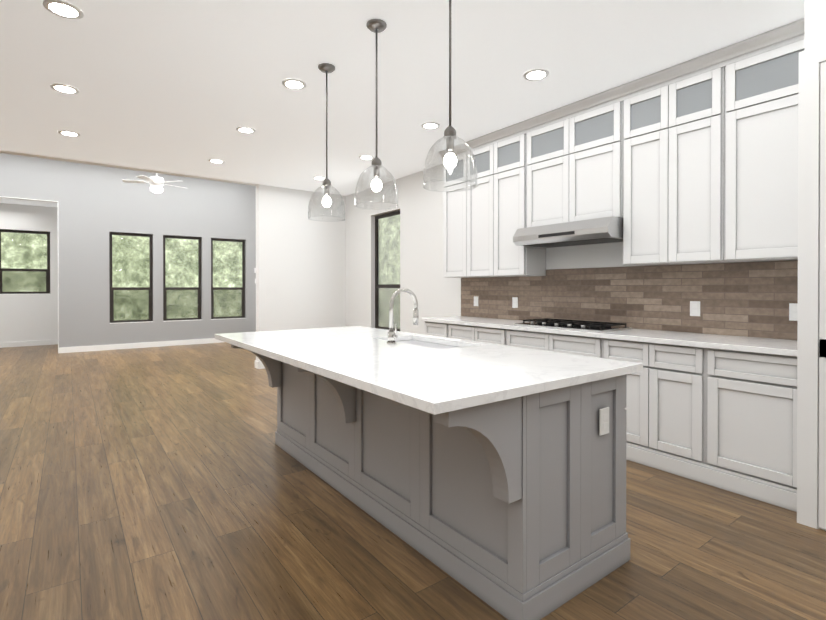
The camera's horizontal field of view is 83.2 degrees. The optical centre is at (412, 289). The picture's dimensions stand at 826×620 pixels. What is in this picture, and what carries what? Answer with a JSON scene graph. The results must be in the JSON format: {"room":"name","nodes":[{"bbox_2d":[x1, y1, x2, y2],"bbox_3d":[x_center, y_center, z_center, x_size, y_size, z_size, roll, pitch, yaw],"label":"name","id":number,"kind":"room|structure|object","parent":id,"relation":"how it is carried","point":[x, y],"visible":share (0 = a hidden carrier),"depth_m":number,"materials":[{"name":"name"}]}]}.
{"room":"kitchen","nodes":[
{"label":"kitchen","id":0,"kind":"room"},
{"bbox_2d":[0,203,57,341],"bbox_3d":[-9.334,-0.305,9.395,4.500,3.050,0.150,0,0,-37],"label":"wall","id":1,"kind":"structure","parent":0,"point":[28,317],"depth_m":10.09,"materials":[{"name":"white paint"}]},
{"bbox_2d":[0,229,49,293],"bbox_3d":[-8.406,-0.593,10.055,0.876,1.376,0.105,0,0,-37],"label":"room window","id":2,"kind":"structure","parent":1,"relation":"in","point":[47,277],"depth_m":10.11,"materials":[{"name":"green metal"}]},
{"bbox_2d":[0,198,57,206],"bbox_3d":[-8.843,-1.887,8.725,4.800,0.120,1.800,0,0,-37],"label":"ceiling","id":3,"kind":"structure","parent":0,"point":[26,202],"depth_m":9.76,"materials":[{"name":"white paint"}]},
{"bbox_2d":[0,153,255,347],"bbox_3d":[-6.836,-0.678,9.006,8.050,3.800,0.150,0,0,-37],"label":"wall","id":4,"kind":"structure","parent":0,"point":[97,204],"depth_m":9.53,"materials":[{"name":"grey paint"}]},
{"bbox_2d":[0,196,58,352],"bbox_3d":[-7.539,-0.235,8.486,1.700,2.920,0.158,0,0,-37],"label":"door frame","id":5,"kind":"structure","parent":4,"relation":"attached to","point":[58,253],"depth_m":8.93,"materials":[{"name":"white wood"}]},
{"bbox_2d":[109,232,152,323],"bbox_3d":[-5.871,-0.246,9.696,0.776,1.866,0.105,0,0,-37],"label":"living room window","id":6,"kind":"structure","parent":4,"relation":"in","point":[126,288],"depth_m":9.72,"materials":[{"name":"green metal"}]},
{"bbox_2d":[0,338,264,368],"bbox_3d":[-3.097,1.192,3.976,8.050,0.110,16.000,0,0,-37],"label":"baseboard","id":7,"kind":"structure","parent":4,"relation":"attached to","point":[259,365],"depth_m":9.84,"materials":[{"name":"white wood"}]},
{"bbox_2d":[163,235,201,321],"bbox_3d":[-5.092,-0.249,10.274,0.776,1.866,0.105,0,0,-37],"label":"living room window","id":8,"kind":"structure","parent":4,"relation":"in","point":[165,299],"depth_m":10.30,"materials":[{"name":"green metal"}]},
{"bbox_2d":[211,238,244,319],"bbox_3d":[-4.314,-0.252,10.852,0.776,1.866,0.105,0,0,-37],"label":"living room window","id":9,"kind":"structure","parent":4,"relation":"in","point":[219,289],"depth_m":10.90,"materials":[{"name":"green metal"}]},
{"bbox_2d":[0,150,345,361],"bbox_3d":[-4.452,-0.662,5.794,8.050,3.800,0.150,0,0,-37],"label":"wall","id":10,"kind":"structure","parent":0,"point":[300,261],"depth_m":7.59,"materials":[{"name":"white paint"}]},
{"bbox_2d":[0,0,804,195],"bbox_3d":[-1.324,-1.672,1.573,8.350,0.120,10.350,0,0,-37],"label":"ceiling","id":11,"kind":"structure","parent":0,"point":[187,87],"depth_m":3.44,"materials":[{"name":"white paint"}]},
{"bbox_2d":[43,0,83,18],"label":"recessed light","id":12,"kind":"object","parent":11,"relation":"in","point":[61,8],"depth_m":2.67,"materials":[{"name":"white plastic"}]},
{"bbox_2d":[50,83,78,93],"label":"recessed light","id":13,"kind":"object","parent":11,"relation":"in","point":[63,88],"depth_m":3.73,"materials":[{"name":"white plastic"}]},
{"bbox_2d":[58,130,79,136],"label":"recessed light","id":14,"kind":"object","parent":11,"relation":"in","point":[64,132],"depth_m":4.82,"materials":[{"name":"white plastic"}]},
{"bbox_2d":[208,159,224,162],"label":"recessed light","id":15,"kind":"object","parent":11,"relation":"in","point":[211,160],"depth_m":5.87,"materials":[{"name":"white"}]},
{"bbox_2d":[236,127,254,132],"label":"recessed light","id":16,"kind":"object","parent":11,"relation":"in","point":[241,129],"depth_m":4.70,"materials":[{"name":"white plastic"}]},
{"bbox_2d":[282,79,305,89],"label":"recessed light","id":17,"kind":"object","parent":11,"relation":"in","point":[295,84],"depth_m":3.65,"materials":[{"name":"white plastic"}]},
{"bbox_2d":[308,63,344,221],"bbox_3d":[-0.627,-1.066,3.381,0.268,1.105,0.268,0,0,-37],"label":"pendant light","id":18,"kind":"object","parent":11,"relation":"hanging from","point":[327,69],"visible":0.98,"depth_m":3.37,"materials":[{"name":"clear glass"}]},
{"bbox_2d":[359,155,373,159],"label":"recessed light","id":19,"kind":"object","parent":11,"relation":"in","point":[365,157],"depth_m":5.71,"materials":[{"name":"white"}]},
{"bbox_2d":[355,19,398,209],"bbox_3d":[-0.222,-1.063,2.835,0.268,1.105,0.268,0,0,-37],"label":"pendant light","id":20,"kind":"object","parent":11,"relation":"hanging from","point":[376,26],"visible":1,"depth_m":2.82,"materials":[{"name":"clear glass"}]},
{"bbox_2d":[421,122,439,128],"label":"recessed light","id":21,"kind":"object","parent":11,"relation":"in","point":[428,125],"depth_m":4.58,"materials":[{"name":"white plastic"}]},
{"bbox_2d":[423,0,477,191],"bbox_3d":[0.183,-1.061,2.289,0.268,1.105,0.268,0,0,-37],"label":"pendant light","id":22,"kind":"object","parent":11,"relation":"hanging from","point":[450,161],"visible":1,"depth_m":2.27,"materials":[{"name":"clear glass"}]},
{"bbox_2d":[523,69,548,80],"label":"recessed light","id":23,"kind":"object","parent":11,"relation":"in","point":[535,74],"depth_m":3.48,"materials":[{"name":"white plastic"}]},
{"bbox_2d":[0,342,825,619],"bbox_3d":[-3.141,1.296,4.037,8.350,0.100,16.450,0,0,-37],"label":"floor","id":24,"kind":"structure","parent":0,"point":[176,482],"depth_m":2.44,"materials":[{"name":"brown wood"}]},
{"bbox_2d":[421,320,440,336],"bbox_3d":[0.514,0.800,5.349,0.608,0.880,0.496,0,0,-37],"label":"base cabinet","id":25,"kind":"object","parent":24,"relation":"on","point":[430,329],"depth_m":5.24,"materials":[{"name":"white wood"}]},
{"bbox_2d":[231,336,634,619],"bbox_3d":[-0.191,0.812,2.855,1.102,0.880,2.552,0,0,-37],"label":"kitchen island","id":26,"kind":"object","parent":24,"relation":"on","point":[493,476],"depth_m":2.02,"materials":[{"name":"grey wood"}]},
{"bbox_2d":[215,326,418,351],"bbox_3d":[-0.717,0.351,3.505,1.244,0.035,0.953,0,0,-37],"label":"island countertop","id":27,"kind":"structure","parent":26,"relation":"on","point":[249,340],"depth_m":3.38,"materials":[{"name":"white stone"}]},
{"bbox_2d":[255,334,486,371],"bbox_3d":[-0.212,0.355,2.825,1.244,0.035,0.740,0,0,-37],"label":"island countertop","id":28,"kind":"structure","parent":26,"relation":"on","point":[297,355],"depth_m":2.67,"materials":[{"name":"white stone"}]},
{"bbox_2d":[387,288,417,344],"bbox_3d":[-0.048,0.163,2.914,0.236,0.348,0.111,0,0,-37],"label":"faucet","id":29,"kind":"object","parent":28,"relation":"on","point":[392,335],"depth_m":2.88,"materials":[{"name":"silver metal"}]},
{"bbox_2d":[307,344,642,415],"bbox_3d":[0.286,0.358,2.153,1.244,0.035,0.933,0,0,-37],"label":"island countertop","id":30,"kind":"structure","parent":26,"relation":"on","point":[436,381],"depth_m":1.92,"materials":[{"name":"white stone"}]},
{"bbox_2d":[441,324,468,339],"bbox_3d":[0.736,0.801,5.050,0.608,0.880,0.553,0,0,-37],"label":"base cabinet","id":31,"kind":"object","parent":24,"relation":"on","point":[456,331],"depth_m":4.93,"materials":[{"name":"white wood"}]},
{"bbox_2d":[469,328,496,343],"bbox_3d":[0.992,0.803,4.705,0.608,0.880,0.553,0,0,-37],"label":"base cabinet","id":32,"kind":"object","parent":24,"relation":"on","point":[486,335],"depth_m":4.60,"materials":[{"name":"white wood"}]},
{"bbox_2d":[497,328,540,349],"bbox_3d":[1.253,0.805,4.353,0.608,0.880,0.628,0,0,-37],"label":"base cabinet","id":33,"kind":"object","parent":24,"relation":"on","point":[505,336],"depth_m":4.24,"materials":[{"name":"white wood"}]},
{"bbox_2d":[541,332,588,355],"bbox_3d":[1.554,0.807,3.948,0.608,0.880,0.628,0,0,-37],"label":"base cabinet","id":34,"kind":"object","parent":24,"relation":"on","point":[577,345],"depth_m":3.84,"materials":[{"name":"white wood"}]},
{"bbox_2d":[589,336,636,462],"bbox_3d":[1.799,0.808,3.618,0.608,0.880,0.498,0,0,-37],"label":"base cabinet","id":35,"kind":"object","parent":24,"relation":"on","point":[623,350],"depth_m":3.42,"materials":[{"name":"white wood"}]},
{"bbox_2d":[637,344,688,478],"bbox_3d":[2.022,0.810,3.318,0.608,0.880,0.498,0,0,-37],"label":"base cabinet","id":36,"kind":"object","parent":24,"relation":"on","point":[663,382],"depth_m":3.21,"materials":[{"name":"white wood"}]},
{"bbox_2d":[689,348,796,511],"bbox_3d":[2.259,0.811,2.998,0.608,0.880,0.604,0,0,-37],"label":"base cabinet","id":37,"kind":"object","parent":24,"relation":"on","point":[711,398],"depth_m":2.82,"materials":[{"name":"white wood"}]},
{"bbox_2d":[421,316,796,355],"bbox_3d":[1.385,0.348,4.148,0.638,0.035,3.498,0,0,-37],"label":"countertop","id":38,"kind":"structure","parent":37,"relation":"on","point":[766,345],"depth_m":3.47,"materials":[{"name":"white stone"}]},
{"bbox_2d":[514,318,631,331],"bbox_3d":[1.400,0.307,4.146,0.480,0.047,0.880,0,0,-37],"label":"cooktop","id":39,"kind":"object","parent":38,"relation":"in","point":[578,325],"depth_m":3.99,"materials":[{"name":"black metal"}]},
{"bbox_2d":[346,164,786,334],"bbox_3d":[-0.421,-0.669,7.242,0.150,3.800,10.630,0,0,-37],"label":"wall","id":40,"kind":"structure","parent":0,"point":[426,282],"depth_m":6.51,"materials":[{"name":"white paint"}]},
{"bbox_2d":[375,210,399,330],"bbox_3d":[-0.389,-0.274,7.162,0.105,1.826,0.816,0,0,-37],"label":"nook window","id":41,"kind":"structure","parent":40,"relation":"in","point":[383,285],"depth_m":7.28,"materials":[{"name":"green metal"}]},
{"bbox_2d":[439,146,458,277],"bbox_3d":[0.623,-0.886,5.429,0.328,1.483,0.483,0,0,-37],"label":"upper cabinet","id":42,"kind":"object","parent":40,"relation":"attached to","point":[450,199],"depth_m":5.41,"materials":[{"name":"white wood"}]},
{"bbox_2d":[459,134,486,277],"bbox_3d":[0.851,-0.885,5.121,0.328,1.483,0.532,0,0,-37],"label":"upper cabinet","id":43,"kind":"object","parent":40,"relation":"attached to","point":[472,203],"depth_m":5.10,"materials":[{"name":"white wood"}]},
{"bbox_2d":[487,126,545,276],"bbox_3d":[1.079,-0.883,4.814,0.328,1.483,0.481,0,0,-37],"label":"upper cabinet","id":44,"kind":"object","parent":40,"relation":"attached to","point":[504,259],"depth_m":4.77,"materials":[{"name":"white wood"}]},
{"bbox_2d":[511,86,622,249],"bbox_3d":[1.441,-1.020,4.171,0.513,1.203,0.978,0,0,-37],"label":"upper cabinet","id":45,"kind":"object","parent":40,"relation":"attached to","point":[567,160],"depth_m":4.09,"materials":[{"name":"white wood"}]},
{"bbox_2d":[619,74,654,265],"bbox_3d":[1.934,-0.910,3.663,0.328,1.418,0.422,0,0,-37],"label":"upper cabinet","id":46,"kind":"object","parent":40,"relation":"attached to","point":[638,239],"depth_m":3.63,"materials":[{"name":"white wood"}]},
{"bbox_2d":[655,54,718,264],"bbox_3d":[2.134,-0.909,3.393,0.328,1.418,0.498,0,0,-37],"label":"upper cabinet","id":47,"kind":"object","parent":40,"relation":"attached to","point":[693,161],"depth_m":3.38,"materials":[{"name":"white wood"}]},
{"bbox_2d":[707,18,803,262],"bbox_3d":[2.372,-0.907,3.073,0.328,1.418,0.604,0,0,-37],"label":"upper cabinet","id":48,"kind":"object","parent":40,"relation":"attached to","point":[752,85],"depth_m":3.02,"materials":[{"name":"white wood"}]},
{"bbox_2d":[804,0,825,530],"bbox_3d":[3.558,-0.175,1.262,0.890,2.870,3.720,0,0,-37],"label":"wall","id":49,"kind":"structure","parent":0,"point":[814,23],"depth_m":2.44,"materials":[{"name":"white paint"}]},
{"bbox_2d":[797,44,825,528],"bbox_3d":[2.372,-0.006,2.054,0.066,2.525,1.075,0,0,-37],"label":"door frame","id":50,"kind":"structure","parent":49,"relation":"attached to","point":[811,350],"depth_m":2.45,"materials":[{"name":"white wood"}]},
{"bbox_3d":[-5.644,-2.630,7.390,8.350,0.120,4.150,0,0,-37],"label":"ceiling","id":51,"kind":"structure","parent":0,"visible":0},
{"bbox_2d":[122,173,184,192],"bbox_3d":[-4.513,-2.133,8.177,1.026,0.878,0.980,0,0,-37],"label":"ceiling fan","id":52,"kind":"object","parent":51,"relation":"hanging from","point":[156,182],"visible":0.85,"depth_m":8.06,"materials":[{"name":"white"}]},
{"label":"outside","id":53,"kind":"structure","parent":0,"visible":0},
{"bbox_2d":[1,215,399,328],"bbox_3d":[-4.267,-1.527,8.854,12.000,6.500,11.250,0,0,-37],"label":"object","id":54,"kind":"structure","parent":53,"point":[169,255],"depth_m":12.27,"materials":[{"name":"green plant"}]}
]}

